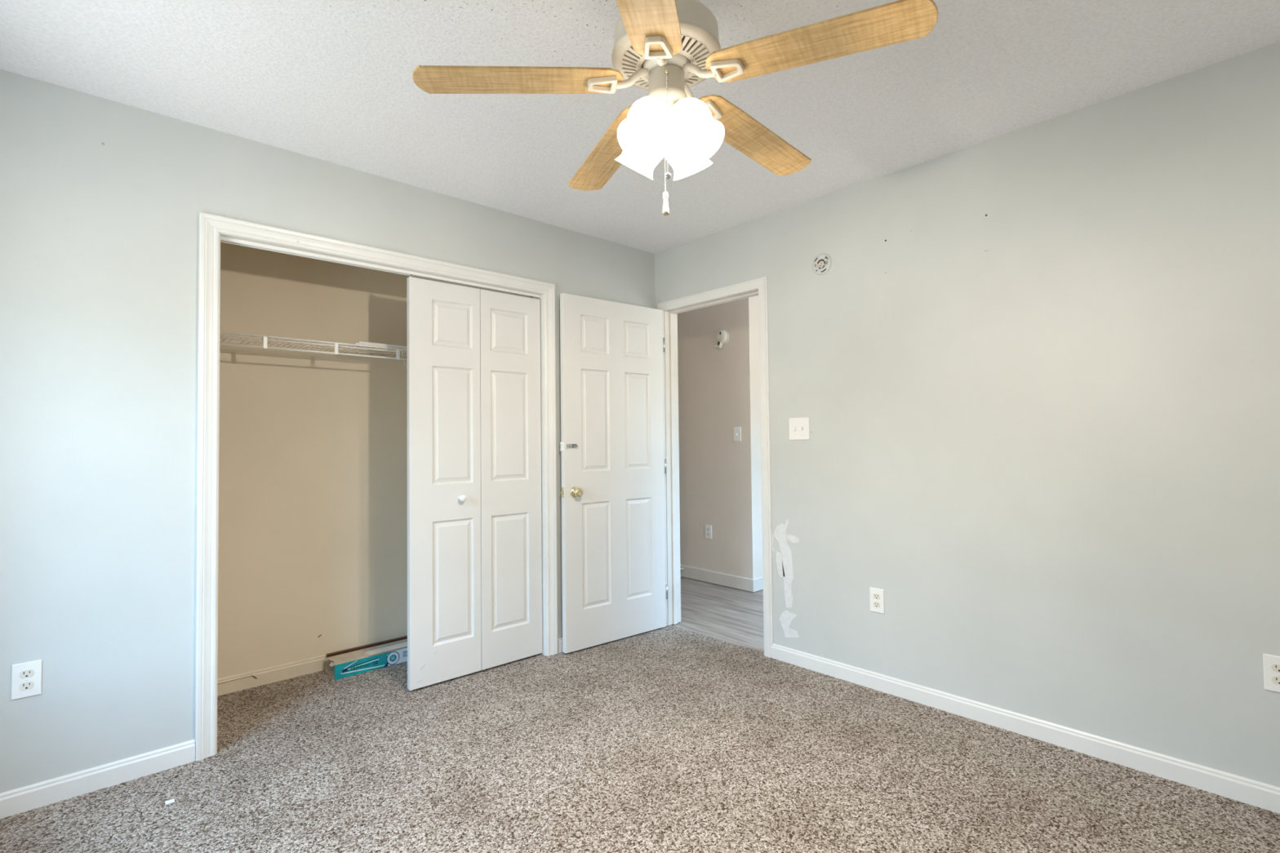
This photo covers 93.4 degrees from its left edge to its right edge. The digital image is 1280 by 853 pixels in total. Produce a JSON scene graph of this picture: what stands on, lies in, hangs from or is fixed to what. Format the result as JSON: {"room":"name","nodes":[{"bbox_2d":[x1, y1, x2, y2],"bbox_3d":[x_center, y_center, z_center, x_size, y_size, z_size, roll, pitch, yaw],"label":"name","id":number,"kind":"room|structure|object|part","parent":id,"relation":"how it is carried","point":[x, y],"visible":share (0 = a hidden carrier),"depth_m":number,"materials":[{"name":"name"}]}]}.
{"room":"empty bedroom","nodes":[
{"label":"empty bedroom","id":0,"kind":"room"},
{"bbox_2d":[0,69,654,793],"bbox_3d":[-1.131,0.055,2.922,3.270,2.440,0.116,1,-2,-43],"label":"wall","id":1,"kind":"structure","parent":0,"point":[102,200],"depth_m":2.16,"materials":[{"name":"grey paint"}]},
{"bbox_2d":[11,659,41,700],"bbox_3d":[-2.024,0.836,1.990,0.070,0.114,0.008,1,-2,-43],"label":"wall outlet","id":2,"kind":"object","parent":1,"relation":"attached to","point":[26,677],"visible":1,"depth_m":1.99,"materials":[{"name":"white plastic"}]},
{"bbox_2d":[18,680,34,690],"bbox_3d":[-2.022,0.855,1.987,0.034,0.025,0.002,1,-2,-43],"label":"socket","id":3,"kind":"object","parent":2,"relation":"attached to","point":[23,685],"depth_m":1.99,"materials":[{"name":"beige plastic"}]},
{"bbox_2d":[19,669,34,678],"bbox_3d":[-2.023,0.816,1.988,0.034,0.025,0.002,1,-2,-43],"label":"socket","id":4,"kind":"object","parent":2,"relation":"attached to","point":[24,673],"depth_m":1.99,"materials":[{"name":"beige plastic"}]},
{"bbox_2d":[0,739,195,818],"bbox_3d":[-1.982,1.223,2.011,0.805,0.077,0.013,1,-2,-43],"label":"baseboard","id":5,"kind":"structure","parent":1,"relation":"attached to","point":[40,794],"depth_m":2.09,"materials":[{"name":"white paint"}]},
{"bbox_2d":[195,212,557,761],"bbox_3d":[-1.127,0.224,2.911,1.654,2.101,0.136,1,-2,-43],"label":"door frame","id":6,"kind":"structure","parent":1,"relation":"attached to","point":[210,225],"depth_m":2.37,"materials":[{"name":"white paint"}]},
{"bbox_2d":[220,236,539,297],"bbox_3d":[-1.139,-0.748,2.937,1.511,0.014,0.032,1,-2,-43],"label":"closet track","id":7,"kind":"object","parent":1,"relation":"attached to","point":[223,239],"visible":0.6,"depth_m":2.80,"materials":[{"name":"white plastic"}]},
{"bbox_2d":[406,274,542,690],"bbox_3d":[-0.830,0.262,3.148,0.745,2.006,0.079,1,-2,-43],"label":"door","id":8,"kind":"structure","parent":1,"relation":"in","point":[474,544],"depth_m":3.12,"materials":[{"name":"white paint"}]},
{"bbox_3d":[-0.901,0.364,3.054,0.035,0.035,0.044,1,-2,-42],"label":"knob","id":9,"kind":"part","parent":8,"relation":"part of","materials":[{"name":"white plastic"}]},
{"bbox_2d":[557,637,562,653],"bbox_3d":[-0.174,1.245,3.678,0.789,0.077,0.013,1,-2,-43],"label":"baseboard","id":10,"kind":"structure","parent":1,"relation":"attached to","point":[559,640],"depth_m":3.41,"materials":[{"name":"white paint"}]},
{"bbox_2d":[217,242,530,679],"bbox_3d":[-1.571,0.071,3.399,2.170,2.440,0.103,1,-2,-43],"label":"wall","id":11,"kind":"structure","parent":0,"point":[313,559],"depth_m":3.17,"materials":[{"name":"beige paint"}]},
{"bbox_2d":[217,654,325,696],"bbox_3d":[-1.520,1.251,3.328,2.170,0.077,0.017,1,-2,-43],"label":"baseboard","id":12,"kind":"structure","parent":11,"relation":"attached to","point":[244,681],"depth_m":3.02,"materials":[{"name":"beige paint"}]},
{"bbox_2d":[219,331,407,359],"bbox_3d":[-1.435,-0.382,3.257,2.162,0.060,0.304,1,-2,-43],"label":"wire shelf","id":13,"kind":"object","parent":11,"relation":"attached to","point":[264,339],"visible":0.39,"depth_m":2.98,"materials":[{"name":"white metal"}]},
{"bbox_3d":[-1.335,-0.361,3.148,2.162,0.008,0.008,1,-2,-43],"label":"hang rail","id":14,"kind":"part","parent":13,"relation":"part of","materials":[{"name":"white plastic"}]},
{"bbox_2d":[348,342,407,351],"bbox_3d":[-1.339,-0.418,3.239,0.400,0.010,0.110,1,-2,-44],"label":"shelf board","id":15,"kind":"object","parent":13,"relation":"on","point":[354,343],"visible":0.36,"depth_m":3.16,"materials":[{"name":"white plastic"}]},
{"bbox_2d":[353,341,407,347],"bbox_3d":[-1.337,-0.428,3.242,0.370,0.009,0.100,1,-2,-44],"label":"shelf board","id":16,"kind":"object","parent":15,"relation":"on","point":[358,341],"visible":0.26,"depth_m":3.16,"materials":[{"name":"white plastic"}]},
{"bbox_2d":[0,576,1279,852],"bbox_3d":[0.333,1.297,3.220,6.090,0.060,5.970,1,-2,-43],"label":"floor","id":17,"kind":"structure","parent":0,"point":[669,739],"depth_m":2.14,"materials":[{"name":"carpet"}]},
{"bbox_2d":[164,799,174,804],"bbox_3d":[-1.572,1.255,2.016,0.025,0.004,0.020,1,-2,-43],"label":"chip","id":18,"kind":"object","parent":17,"relation":"on","point":[171,801],"visible":1,"depth_m":2.01,"materials":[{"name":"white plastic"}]},
{"bbox_2d":[325,639,407,679],"bbox_3d":[-1.285,1.248,3.390,0.872,0.078,0.153,1,-2,-43],"label":"carton","id":19,"kind":"object","parent":17,"relation":"on","point":[360,661],"visible":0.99,"depth_m":3.18,"materials":[{"name":"cardboard"}]},
{"bbox_3d":[-1.135,1.250,3.430,0.598,0.072,0.001,1,-2,-43],"label":"printed panel","id":20,"kind":"part","parent":19,"relation":"part of","materials":[{"name":"white cardboard"}]},
{"bbox_2d":[325,635,407,657],"bbox_3d":[-1.321,1.249,3.486,0.903,0.084,0.024,1,-2,-43],"label":"wood strip","id":21,"kind":"object","parent":17,"relation":"on","point":[340,652],"visible":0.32,"depth_m":3.31,"materials":[{"name":"wood"}]},
{"bbox_2d":[0,0,1279,253],"bbox_3d":[0.093,-1.238,1.522,3.390,0.050,3.670,1,-2,-43],"label":"ceiling","id":22,"kind":"structure","parent":0,"point":[331,81],"depth_m":2.07,"materials":[{"name":"white paint"}]},
{"bbox_2d":[412,0,937,215],"bbox_3d":[0.108,-0.871,1.618,1.193,0.681,1.243,1,-2,-43],"label":"ceiling fan","id":23,"kind":"object","parent":22,"relation":"hanging from","point":[664,48],"visible":1,"depth_m":1.51,"materials":[{"name":"brown wood"}]},
{"bbox_3d":[-0.305,-0.879,1.532,0.522,0.006,0.129,-4,3,-8],"label":"blade","id":24,"kind":"part","parent":23,"relation":"part of","materials":[{"name":"brown wood"}]},
{"bbox_3d":[-0.094,-0.872,1.923,0.129,0.006,0.522,-5,-3,-26],"label":"blade","id":25,"kind":"part","parent":23,"relation":"part of","materials":[{"name":"brown wood"}]},
{"bbox_3d":[0.012,-0.757,1.629,0.119,0.130,0.119,1,34,-50],"label":"lamp shade","id":26,"kind":"part","parent":23,"relation":"part of","materials":[{"name":"white glass"}]},
{"bbox_3d":[0.022,-0.760,1.520,0.119,0.130,0.119,-2,-38,40],"label":"lamp shade","id":27,"kind":"part","parent":23,"relation":"part of","materials":[{"name":"white glass"}]},
{"bbox_3d":[0.002,-0.890,1.210,0.129,0.006,0.522,3,3,10],"label":"blade","id":28,"kind":"part","parent":23,"relation":"part of","materials":[{"name":"brown wood"}]},
{"bbox_3d":[0.063,-0.696,1.518,0.004,0.215,0.003,1,-2,-43],"label":"pull chain","id":29,"kind":"part","parent":23,"relation":"part of","materials":[{"name":"silver metal"}]},
{"bbox_3d":[0.069,-0.768,1.526,0.004,0.258,0.003,1,-2,-43],"label":"pull chain","id":30,"kind":"part","parent":23,"relation":"part of","materials":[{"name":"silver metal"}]},
{"bbox_3d":[0.121,-0.758,1.638,0.119,0.130,0.119,-2,34,40],"label":"lamp shade","id":31,"kind":"part","parent":23,"relation":"part of","materials":[{"name":"white glass"}]},
{"bbox_3d":[0.131,-0.761,1.530,0.119,0.130,0.119,1,-38,-50],"label":"lamp shade","id":32,"kind":"part","parent":23,"relation":"part of","materials":[{"name":"white glass"}]},
{"bbox_3d":[0.344,-0.878,1.843,0.522,0.006,0.129,6,-10,-43],"label":"blade","id":33,"kind":"part","parent":23,"relation":"part of","materials":[{"name":"brown wood"}]},
{"bbox_3d":[0.403,-0.890,1.403,0.522,0.006,0.129,3,-4,28],"label":"blade","id":34,"kind":"part","parent":23,"relation":"part of","materials":[{"name":"brown wood"}]},
{"bbox_2d":[677,295,763,578],"bbox_3d":[0.702,0.113,6.067,1.500,2.440,2.145,1,-2,-43],"label":"wall","id":35,"kind":"structure","parent":0,"point":[720,477],"depth_m":5.00,"materials":[{"name":"beige paint"}]},
{"bbox_2d":[705,524,711,538],"bbox_3d":[0.577,0.888,5.080,0.008,0.114,0.070,1,-2,-43],"label":"wall outlet","id":36,"kind":"object","parent":35,"relation":"attached to","point":[708,527],"visible":1,"depth_m":5.07,"materials":[{"name":"white plastic"}]},
{"bbox_2d":[680,564,754,591],"bbox_3d":[0.162,1.276,5.521,0.013,0.098,2.158,1,-2,-43],"label":"baseboard","id":37,"kind":"structure","parent":35,"relation":"attached to","point":[713,577],"depth_m":4.98,"materials":[{"name":"white wood"}]},
{"bbox_2d":[714,329,728,348],"bbox_3d":[0.672,-0.724,4.970,0.046,0.154,0.128,1,-2,-43],"label":"smoke detector","id":38,"kind":"object","parent":35,"relation":"attached to","point":[722,336],"visible":1,"depth_m":4.95,"materials":[{"name":"beige plastic"}]},
{"bbox_3d":[0.649,-0.677,4.986,0.034,0.056,0.058,1,18,-43],"label":"battery door","id":39,"kind":"part","parent":38,"relation":"part of","materials":[{"name":"beige plastic"}]},
{"bbox_3d":[0.686,-0.739,4.981,0.011,0.124,0.124,1,-2,-43],"label":"mount plate","id":40,"kind":"part","parent":38,"relation":"part of","materials":[{"name":"beige plastic"}]},
{"bbox_2d":[733,426,741,441],"bbox_3d":[0.781,0.062,4.863,0.017,0.117,0.074,1,-2,-43],"label":"light switch","id":41,"kind":"object","parent":35,"relation":"attached to","point":[737,430],"visible":1,"depth_m":4.86,"materials":[{"name":"white plastic"}]},
{"bbox_2d":[753,576,763,591],"bbox_3d":[1.447,1.256,5.247,1.505,0.098,0.013,1,-2,-43],"label":"baseboard","id":42,"kind":"structure","parent":35,"relation":"attached to","point":[758,582],"depth_m":4.77,"materials":[{"name":"white wood"}]},
{"bbox_2d":[654,41,1279,787],"bbox_3d":[1.315,0.025,2.765,0.116,2.440,3.665,1,-2,-43],"label":"wall","id":43,"kind":"structure","parent":0,"point":[1034,370],"depth_m":2.36,"materials":[{"name":"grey paint"}]},
{"bbox_2d":[657,276,773,657],"bbox_3d":[0.463,0.227,3.677,0.134,2.098,0.870,1,-2,-43],"label":"door frame","id":44,"kind":"structure","parent":43,"relation":"attached to","point":[762,284],"depth_m":3.83,"materials":[{"name":"white paint"}]},
{"bbox_2d":[560,293,667,653],"bbox_3d":[-0.127,0.258,3.618,0.773,2.026,0.092,1,-2,-39],"label":"door","id":45,"kind":"structure","parent":44,"relation":"attached to","point":[613,462],"depth_m":3.60,"materials":[{"name":"white paint"}]},
{"bbox_3d":[-0.440,0.114,3.402,0.010,0.054,0.036,1,-2,-39],"label":"strike plate","id":46,"kind":"part","parent":45,"relation":"part of","materials":[{"name":"white plastic"}]},
{"bbox_3d":[-0.438,0.372,3.397,0.012,0.058,0.023,1,-2,-39],"label":"latch plate","id":47,"kind":"part","parent":45,"relation":"part of","materials":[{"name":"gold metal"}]},
{"bbox_3d":[-0.354,0.371,3.406,0.062,0.062,0.058,1,-2,-39],"label":"knob","id":48,"kind":"part","parent":45,"relation":"part of","materials":[{"name":"gold metal"}]},
{"bbox_2d":[788,417,809,439],"bbox_3d":[0.838,0.012,3.186,0.017,0.117,0.122,1,-2,-43],"label":"light switch","id":49,"kind":"object","parent":43,"relation":"attached to","point":[799,429],"visible":1,"depth_m":3.19,"materials":[{"name":"white plastic"}]},
{"bbox_2d":[812,253,831,275],"bbox_3d":[0.932,-0.835,3.100,0.010,0.110,0.110,1,-2,-43],"label":"detector base","id":50,"kind":"object","parent":43,"relation":"attached to","point":[821,264],"visible":1,"depth_m":3.10,"materials":[{"name":"white plastic"}]},
{"bbox_2d":[869,587,884,613],"bbox_3d":[1.127,0.828,2.868,0.008,0.114,0.070,1,-2,-43],"label":"wall outlet","id":51,"kind":"object","parent":43,"relation":"attached to","point":[877,595],"visible":1,"depth_m":2.87,"materials":[{"name":"white plastic"}]},
{"bbox_2d":[872,593,879,599],"bbox_3d":[1.125,0.809,2.867,0.002,0.025,0.034,1,-2,-43],"label":"socket","id":52,"kind":"object","parent":51,"relation":"attached to","point":[875,596],"depth_m":2.87,"materials":[{"name":"beige plastic"}]},
{"bbox_2d":[873,601,879,608],"bbox_3d":[1.126,0.848,2.866,0.002,0.025,0.034,1,-2,-43],"label":"socket","id":53,"kind":"object","parent":51,"relation":"attached to","point":[876,604],"depth_m":2.87,"materials":[{"name":"beige plastic"}]},
{"bbox_2d":[770,643,1279,813],"bbox_3d":[1.621,1.192,2.324,0.013,0.077,2.660,1,-2,-43],"label":"baseboard","id":54,"kind":"structure","parent":43,"relation":"attached to","point":[1248,791],"depth_m":2.32,"materials":[{"name":"white paint"}]},
{"bbox_2d":[1262,653,1279,692],"bbox_3d":[2.018,0.783,1.902,0.008,0.114,0.070,1,-2,-43],"label":"wall outlet","id":55,"kind":"object","parent":43,"relation":"attached to","point":[1271,663],"visible":1,"depth_m":1.91,"materials":[{"name":"white plastic"}]},
{"bbox_2d":[1271,675,1279,684],"bbox_3d":[2.017,0.802,1.900,0.002,0.025,0.034,1,-2,-43],"label":"socket","id":56,"kind":"object","parent":55,"relation":"attached to","point":[1275,679],"depth_m":1.91,"materials":[{"name":"beige plastic"}]},
{"bbox_2d":[1271,663,1279,672],"bbox_3d":[2.016,0.763,1.901,0.002,0.025,0.034,1,-2,-43],"label":"socket","id":57,"kind":"object","parent":55,"relation":"attached to","point":[1275,667],"depth_m":1.91,"materials":[{"name":"beige plastic"}]}
]}

